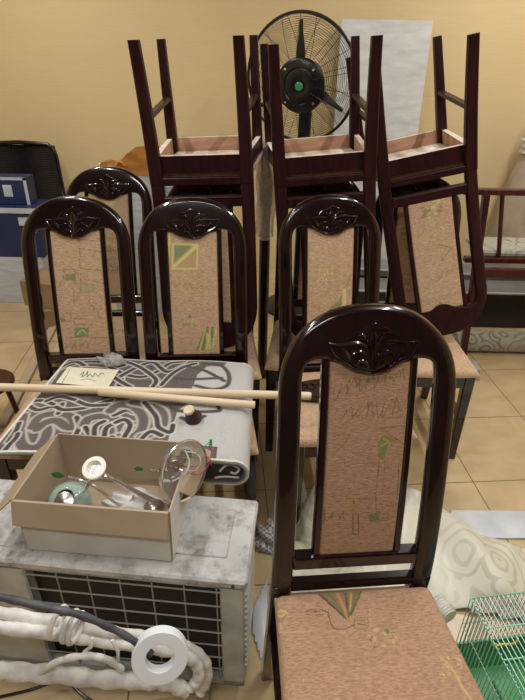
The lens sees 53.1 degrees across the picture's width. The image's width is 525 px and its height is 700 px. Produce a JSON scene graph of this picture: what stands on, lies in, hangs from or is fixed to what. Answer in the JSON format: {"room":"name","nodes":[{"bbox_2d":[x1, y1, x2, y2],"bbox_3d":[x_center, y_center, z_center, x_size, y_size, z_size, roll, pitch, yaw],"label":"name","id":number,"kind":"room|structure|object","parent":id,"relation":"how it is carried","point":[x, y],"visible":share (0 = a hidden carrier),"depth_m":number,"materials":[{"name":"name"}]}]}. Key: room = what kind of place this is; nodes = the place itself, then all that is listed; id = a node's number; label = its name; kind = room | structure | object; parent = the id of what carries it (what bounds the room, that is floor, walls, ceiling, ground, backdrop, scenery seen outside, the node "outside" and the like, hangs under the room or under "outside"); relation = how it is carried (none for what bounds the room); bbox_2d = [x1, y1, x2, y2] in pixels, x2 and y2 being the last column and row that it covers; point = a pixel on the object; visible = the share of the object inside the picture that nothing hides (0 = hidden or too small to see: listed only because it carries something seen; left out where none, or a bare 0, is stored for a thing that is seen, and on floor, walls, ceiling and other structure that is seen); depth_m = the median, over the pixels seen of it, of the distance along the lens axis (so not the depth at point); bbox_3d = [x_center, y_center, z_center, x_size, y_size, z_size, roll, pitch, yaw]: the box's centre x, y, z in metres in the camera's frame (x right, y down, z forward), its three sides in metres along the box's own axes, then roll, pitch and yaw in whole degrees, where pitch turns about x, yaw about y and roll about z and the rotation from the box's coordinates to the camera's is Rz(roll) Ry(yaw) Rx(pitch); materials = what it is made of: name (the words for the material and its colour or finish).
{"room":"storage room","nodes":[
{"label":"storage room","id":0,"kind":"room"},
{"bbox_2d":[0,0,524,267],"bbox_3d":[0.041,-2.016,3.685,5.600,3.000,0.100,1,30,0],"label":"wall","id":1,"kind":"structure","parent":0,"point":[67,83],"depth_m":3.66,"materials":[{"name":"beige paint"}]},
{"bbox_2d":[0,268,524,699],"bbox_3d":[-0.016,0.773,1.903,5.600,0.100,5.950,1,30,0],"label":"floor","id":2,"kind":"structure","parent":0,"point":[487,470],"depth_m":2.33,"materials":[{"name":"beige tile"}]},
{"bbox_2d":[0,369,18,413],"bbox_3d":[-1.230,0.255,2.399,0.230,0.272,0.230,1,30,0],"label":"round stool","id":3,"kind":"object","parent":2,"relation":"on","point":[6,376],"visible":0.7,"depth_m":2.39,"materials":[{"name":"brown wood"}]},
{"bbox_2d":[0,256,48,302],"bbox_3d":[-1.789,-0.541,3.719,0.600,0.335,0.250,1,30,0],"label":"carton","id":4,"kind":"object","parent":2,"relation":"on","point":[11,268],"visible":0.28,"depth_m":3.60,"materials":[{"name":"white cardboard"}]},
{"bbox_2d":[0,199,48,257],"bbox_3d":[-1.771,-0.830,3.554,0.625,0.329,0.252,1,30,0],"label":"carton","id":5,"kind":"object","parent":4,"relation":"on","point":[13,218],"visible":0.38,"depth_m":3.45,"materials":[{"name":"blue cardboard"}]},
{"bbox_2d":[0,173,36,204],"bbox_3d":[-1.796,-1.058,3.442,0.565,0.173,0.122,1,30,0],"label":"carton","id":6,"kind":"object","parent":5,"relation":"on","point":[15,189],"visible":1,"depth_m":3.40,"materials":[{"name":"blue cardboard"}]},
{"bbox_2d":[0,326,55,425],"bbox_3d":[-1.293,0.056,2.997,0.045,0.018,1.210,-2,30,-6],"label":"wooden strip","id":7,"kind":"object","parent":2,"relation":"on","point":[8,412],"visible":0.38,"depth_m":2.78,"materials":[{"name":"wood"}]},
{"bbox_2d":[0,140,65,199],"bbox_3d":[-1.712,-1.044,3.910,0.541,0.975,0.485,1,30,0],"label":"mesh office chair","id":8,"kind":"object","parent":2,"relation":"on","point":[39,159],"visible":0.48,"depth_m":3.76,"materials":[{"name":"black fabric"}]},
{"bbox_2d":[44,308,55,329],"bbox_3d":[-1.285,-0.252,3.434,0.260,0.130,0.240,-5,30,-10],"label":"carton","id":9,"kind":"object","parent":2,"relation":"on","point":[49,313],"visible":0.12,"depth_m":3.31,"materials":[{"name":"brown cardboard"}]},
{"bbox_2d":[19,268,52,308],"bbox_3d":[-1.342,-0.394,3.377,0.300,0.169,0.240,8,30,12],"label":"carton","id":10,"kind":"object","parent":9,"relation":"on","point":[43,272],"visible":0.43,"depth_m":3.29,"materials":[{"name":"brown cardboard"}]},
{"bbox_2d":[0,196,139,479],"bbox_3d":[-0.657,0.090,1.861,0.453,1.122,0.620,-1,30,-1],"label":"dining chair","id":11,"kind":"object","parent":2,"relation":"on","point":[74,226],"visible":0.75,"depth_m":1.90,"materials":[{"name":"brown wood"}]},
{"bbox_2d":[51,166,161,370],"bbox_3d":[-0.688,-0.184,2.341,0.428,1.110,0.618,0,30,-2],"label":"dining chair","id":12,"kind":"object","parent":2,"relation":"on","point":[113,186],"visible":0.41,"depth_m":2.35,"materials":[{"name":"brown wood"}]},
{"bbox_2d":[0,479,257,693],"bbox_3d":[-0.434,0.661,1.488,0.816,0.488,0.290,4,30,4],"label":"air conditioner unit","id":13,"kind":"object","parent":2,"relation":"on","point":[206,592],"visible":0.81,"depth_m":1.34,"materials":[{"name":"white metal"}]},
{"bbox_2d":[0,433,210,560],"bbox_3d":[-0.398,0.372,1.333,0.509,0.169,0.269,3,30,4],"label":"cardboard box","id":14,"kind":"object","parent":13,"relation":"on","point":[97,528],"visible":0.91,"depth_m":1.28,"materials":[{"name":"beige cardboard"}]},
{"bbox_2d":[48,481,91,504],"bbox_3d":[-0.494,0.393,1.346,0.108,0.102,0.106,1,30,0],"label":"lampshade","id":15,"kind":"object","parent":14,"relation":"in","point":[70,492],"visible":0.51,"depth_m":1.32,"materials":[{"name":"green"}]},
{"bbox_2d":[51,456,164,510],"bbox_3d":[-0.377,0.338,1.293,0.263,0.192,0.081,-7,31,-14],"label":"chandelier","id":16,"kind":"object","parent":14,"relation":"in","point":[94,468],"visible":0.94,"depth_m":1.28,"materials":[{"name":"silver metal"}]},
{"bbox_2d":[82,456,105,479],"bbox_3d":[-0.397,0.283,1.238,0.058,0.043,0.053,1,30,0],"label":"socket","id":17,"kind":"object","parent":16,"relation":"attached to","point":[94,468],"depth_m":1.24,"materials":[{"name":"white ceramic"}]},
{"bbox_2d":[101,487,170,510],"bbox_3d":[-0.335,0.398,1.392,0.203,0.056,0.096,1,30,0],"label":"crumpled paper","id":18,"kind":"object","parent":14,"relation":"in","point":[122,497],"visible":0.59,"depth_m":1.37,"materials":[{"name":"white paper"}]},
{"bbox_2d":[158,439,211,501],"bbox_3d":[-0.197,0.291,1.313,0.073,0.152,0.170,24,37,35],"label":"lampshade","id":19,"kind":"object","parent":14,"relation":"in","point":[173,461],"visible":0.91,"depth_m":1.31,"materials":[{"name":"clear glass"}]},
{"bbox_2d":[0,593,212,698],"bbox_3d":[-0.385,0.659,1.129,0.557,0.567,0.120,-6,30,-13],"label":"insulated pipe","id":20,"kind":"object","parent":13,"relation":"attached to","point":[75,626],"visible":0.9,"depth_m":1.12,"materials":[{"name":"white plastic"}]},
{"bbox_2d":[131,625,187,684],"bbox_3d":[-0.216,0.644,1.108,0.117,0.116,0.072,-5,30,-11],"label":"tape roll","id":21,"kind":"object","parent":20,"relation":"attached to","point":[149,673],"visible":1,"depth_m":1.10,"materials":[{"name":"white plastic"}]},
{"bbox_2d":[21,570,223,680],"bbox_3d":[-0.350,0.727,1.367,0.496,0.393,0.007,4,30,4],"label":"grille","id":22,"kind":"object","parent":13,"relation":"attached to","point":[26,584],"depth_m":1.33,"materials":[{"name":"grey metal"}]},
{"bbox_2d":[98,146,172,314],"bbox_3d":[-0.597,-0.655,3.192,0.700,1.095,0.080,1,30,0],"label":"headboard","id":23,"kind":"object","parent":2,"relation":"on","point":[135,161],"visible":0.24,"depth_m":3.06,"materials":[{"name":"brown wood"}]},
{"bbox_2d":[154,692,209,699],"bbox_3d":[-0.381,1.014,1.337,0.500,0.020,0.200,-3,30,-7],"label":"cardboard sheet","id":24,"kind":"object","parent":2,"relation":"on","point":[192,696],"visible":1,"depth_m":1.43,"materials":[{"name":"brown cardboard"}]},
{"bbox_2d":[0,684,92,699],"bbox_3d":[-0.553,0.929,1.423,0.305,0.031,0.062,4,30,4],"label":"cable","id":25,"kind":"object","parent":24,"relation":"on","point":[77,690],"visible":0.65,"depth_m":1.42,"materials":[{"name":"plastic"}]},
{"bbox_2d":[138,197,258,499],"bbox_3d":[-0.240,0.091,1.873,0.438,1.114,0.620,-1,30,-3],"label":"dining chair","id":26,"kind":"object","parent":2,"relation":"on","point":[191,227],"visible":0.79,"depth_m":1.91,"materials":[{"name":"mahogany lacquer"},{"name":"patterned beige upholstery fabric"}]},
{"bbox_2d":[0,358,253,484],"bbox_3d":[-0.399,0.204,1.734,0.759,0.097,0.562,1,30,0],"label":"blanket","id":27,"kind":"object","parent":26,"relation":"on","point":[47,415],"visible":0.73,"depth_m":1.65,"materials":[{"name":"grey fabric"}]},
{"bbox_2d":[56,367,118,385],"bbox_3d":[-0.607,0.093,1.821,0.186,0.003,0.116,3,30,4],"label":"paper note","id":28,"kind":"object","parent":27,"relation":"on","point":[71,375],"visible":1,"depth_m":1.82,"materials":[{"name":"beige paper"}]},
{"bbox_2d":[96,352,123,365],"bbox_3d":[-0.548,0.027,1.894,0.113,0.038,0.068,1,30,0],"label":"plastic bag","id":29,"kind":"object","parent":27,"relation":"on","point":[117,357],"visible":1,"depth_m":1.88,"materials":[{"name":"grey plastic"}]},
{"bbox_2d":[0,383,310,399],"bbox_3d":[-0.419,0.135,1.724,1.157,0.027,0.027,2,30,1],"label":"wooden dowel","id":30,"kind":"object","parent":27,"relation":"on","point":[12,387],"visible":0.92,"depth_m":1.71,"materials":[{"name":"beige wood"}]},
{"bbox_2d":[98,388,254,408],"bbox_3d":[-0.278,0.156,1.685,0.510,0.032,0.025,4,30,4],"label":"wooden dowel","id":31,"kind":"object","parent":27,"relation":"on","point":[101,392],"visible":1,"depth_m":1.68,"materials":[{"name":"beige wood"}]},
{"bbox_2d":[183,405,201,424],"bbox_3d":[-0.213,0.196,1.609,0.056,0.063,0.055,1,30,0],"label":"ornament","id":32,"kind":"object","parent":27,"relation":"on","point":[193,417],"visible":1,"depth_m":1.59,"materials":[{"name":"brown wood"}]},
{"bbox_2d":[162,184,261,461],"bbox_3d":[-0.229,-0.132,2.265,0.428,1.110,0.618,0,30,-3],"label":"dining chair","id":33,"kind":"object","parent":2,"relation":"on","point":[231,189],"visible":0.09,"depth_m":2.25,"materials":[{"name":"mahogany lacquer"},{"name":"patterned beige upholstery fabric"}]},
{"bbox_2d":[127,35,263,348],"bbox_3d":[-0.223,-0.639,2.147,0.442,1.135,0.600,2,30,2],"label":"dining chair","id":34,"kind":"object","parent":33,"relation":"on","point":[205,160],"visible":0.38,"depth_m":1.99,"materials":[{"name":"brown wood"}]},
{"bbox_2d":[252,579,267,658],"bbox_3d":[-0.004,0.841,1.665,0.055,0.012,0.271,1,30,0],"label":"scrap","id":35,"kind":"object","parent":2,"relation":"on","point":[260,608],"visible":0.77,"depth_m":1.65,"materials":[{"name":"white plastic"}]},
{"bbox_2d":[255,518,273,554],"bbox_3d":[0.017,0.666,1.910,0.126,0.080,0.125,1,30,0],"label":"bag","id":36,"kind":"object","parent":2,"relation":"on","point":[264,534],"visible":0.67,"depth_m":1.88,"materials":[{"name":"fabric"}]},
{"bbox_2d":[255,144,275,378],"bbox_3d":[0.007,-0.385,2.609,0.103,1.220,0.102,1,30,0],"label":"post","id":37,"kind":"object","parent":2,"relation":"on","point":[265,182],"visible":0.66,"depth_m":2.52,"materials":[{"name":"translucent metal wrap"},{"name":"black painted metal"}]},
{"bbox_2d":[272,480,307,505],"bbox_3d":[0.112,0.547,2.104,0.142,0.098,0.141,1,30,0],"label":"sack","id":38,"kind":"object","parent":2,"relation":"on","point":[304,496],"visible":0.13,"depth_m":2.08,"materials":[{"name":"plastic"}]},
{"bbox_2d":[247,9,350,315],"bbox_3d":[0.205,-1.070,3.279,0.609,1.759,0.456,1,30,0],"label":"pedestal fan","id":39,"kind":"object","parent":2,"relation":"on","point":[303,90],"visible":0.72,"depth_m":2.89,"materials":[{"name":"black paint"}]},
{"bbox_2d":[295,485,314,548],"bbox_3d":[0.199,0.566,1.865,0.198,0.300,0.192,1,30,0],"label":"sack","id":40,"kind":"object","parent":2,"relation":"on","point":[303,534],"visible":0.18,"depth_m":1.86,"materials":[{"name":"beige fabric"}]},
{"bbox_2d":[264,182,362,450],"bbox_3d":[0.241,-0.159,2.330,0.428,1.110,0.618,3,30,2],"label":"dining chair","id":41,"kind":"object","parent":2,"relation":"on","point":[272,361],"visible":0.09,"depth_m":2.32,"materials":[{"name":"mahogany lacquer"},{"name":"patterned beige upholstery fabric"}]},
{"bbox_2d":[260,35,382,335],"bbox_3d":[0.228,-0.654,2.179,0.468,1.135,0.610,-1,30,-4],"label":"dining chair","id":42,"kind":"object","parent":41,"relation":"on","point":[343,158],"visible":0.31,"depth_m":2.00,"materials":[{"name":"brown wood"}]},
{"bbox_2d":[275,195,417,523],"bbox_3d":[0.278,0.061,1.944,0.433,1.112,0.619,-3,30,-6],"label":"dining chair","id":43,"kind":"object","parent":2,"relation":"on","point":[330,224],"visible":0.57,"depth_m":1.96,"materials":[{"name":"brown wood"}]},
{"bbox_2d":[301,379,319,401],"bbox_3d":[0.231,0.143,1.934,0.300,0.025,0.130,0,30,-2],"label":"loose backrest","id":44,"kind":"object","parent":43,"relation":"on","point":[313,386],"visible":0.29,"depth_m":1.92,"materials":[{"name":"brown wood"}]},
{"bbox_2d":[260,303,484,699],"bbox_3d":[0.227,0.543,1.097,0.432,1.117,0.639,-2,30,-6],"label":"dining chair","id":45,"kind":"object","parent":2,"relation":"on","point":[394,642],"visible":1,"depth_m":1.14,"materials":[{"name":"brown wood"}]},
{"bbox_2d":[333,19,432,259],"bbox_3d":[0.803,-1.384,3.836,0.600,1.748,0.108,1,30,0],"label":"panel","id":46,"kind":"object","parent":2,"relation":"on","point":[406,43],"visible":0.43,"depth_m":3.57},
{"bbox_2d":[291,488,524,621],"bbox_3d":[0.630,0.682,1.874,1.153,0.102,0.529,4,30,5],"label":"pillow","id":47,"kind":"object","parent":2,"relation":"on","point":[467,564],"visible":0.43,"depth_m":1.77,"materials":[{"name":"fabric"}]},
{"bbox_2d":[376,178,479,458],"bbox_3d":[0.676,-0.144,2.320,0.437,1.114,0.619,2,30,2],"label":"dining chair","id":48,"kind":"object","parent":2,"relation":"on","point":[466,373],"visible":0.24,"depth_m":2.30,"materials":[{"name":"brown wood"}]},
{"bbox_2d":[345,32,486,335],"bbox_3d":[0.654,-0.701,2.257,0.589,1.135,0.622,0,30,-2],"label":"dining chair","id":49,"kind":"object","parent":48,"relation":"on","point":[430,216],"visible":0.94,"depth_m":2.16,"materials":[{"name":"brown wood"}]},
{"bbox_2d":[358,259,524,327],"bbox_3d":[1.358,-0.394,3.584,1.720,0.319,0.426,1,30,0],"label":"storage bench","id":50,"kind":"object","parent":2,"relation":"on","point":[504,306],"visible":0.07,"depth_m":3.44,"materials":[{"name":"grey laminate"}]},
{"bbox_2d":[433,594,455,622],"bbox_3d":[0.562,0.807,1.640,0.058,0.058,0.064,-12,32,-22],"label":"hose","id":51,"kind":"object","parent":2,"relation":"on","point":[448,612],"visible":0.56,"depth_m":1.62,"materials":[{"name":"beige plastic"}]},
{"bbox_2d":[450,510,524,538],"bbox_3d":[1.058,0.682,1.985,0.797,0.011,0.198,1,30,0],"label":"plastic sheet","id":52,"kind":"object","parent":2,"relation":"on","point":[499,524],"visible":0.73,"depth_m":2.02,"materials":[{"name":"white plastic"}]},
{"bbox_2d":[452,330,524,351],"bbox_3d":[1.549,-0.052,3.181,1.424,0.130,0.130,1,30,0],"label":"carpet","id":53,"kind":"object","parent":2,"relation":"on","point":[479,340],"visible":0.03,"depth_m":3.12,"materials":[{"name":"beige carpet"}]},
{"bbox_2d":[456,592,524,699],"bbox_3d":[0.829,0.900,1.295,0.506,0.308,0.506,-3,30,-7],"label":"cage","id":54,"kind":"object","parent":2,"relation":"on","point":[496,664],"visible":0.9,"depth_m":1.43,"materials":[{"name":"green metal"}]},
{"bbox_2d":[456,634,524,699],"bbox_3d":[0.827,0.995,1.348,0.506,0.090,0.506,-3,30,-7],"label":"tray","id":55,"kind":"object","parent":54,"relation":"on","point":[510,649],"depth_m":1.53,"materials":[{"name":"green plastic"}]},
{"bbox_2d":[492,676,524,699],"bbox_3d":[0.741,0.895,1.349,0.260,0.012,0.120,-3,30,-7],"label":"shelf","id":56,"kind":"object","parent":54,"relation":"attached to","point":[521,679],"depth_m":1.36,"materials":[{"name":"green plastic"}]},
{"bbox_2d":[461,187,524,355],"bbox_3d":[1.403,-0.399,2.908,0.850,1.001,0.412,1,30,0],"label":"chair","id":57,"kind":"object","parent":2,"relation":"on","point":[499,249],"visible":0.57,"depth_m":2.74,"materials":[{"name":"mahogany"},{"name":"grey floral upholstery fabric"}]},
{"bbox_2d":[466,237,524,256],"bbox_3d":[1.462,-0.561,2.871,0.620,0.035,0.260,1,30,0],"label":"cushion","id":58,"kind":"object","parent":57,"relation":"on","point":[511,246],"depth_m":2.81,"materials":[{"name":"grey fabric"}]},
{"bbox_2d":[485,136,524,266],"bbox_3d":[1.972,-1.065,3.810,0.550,1.290,0.550,1,30,0],"label":"wrapped bundle","id":59,"kind":"object","parent":2,"relation":"on","point":[514,206],"visible":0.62,"depth_m":3.71,"materials":[{"name":"beige fabric"}]},
{"bbox_3d":[1.020,0.110,2.988,0.411,0.020,0.195,1,30,0],"label":"grey slat","id":60,"kind":"object","parent":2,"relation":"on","visible":0},
{"bbox_3d":[1.000,0.090,2.977,0.411,0.020,0.184,1,30,0],"label":"grey slat","id":61,"kind":"object","parent":60,"relation":"on","visible":0},
{"bbox_2d":[470,360,479,372],"bbox_3d":[1.011,0.071,2.967,0.400,0.020,0.100,7,30,9],"label":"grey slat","id":62,"kind":"object","parent":61,"relation":"on","point":[475,363],"visible":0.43,"depth_m":2.94,"materials":[{"name":"grey"}]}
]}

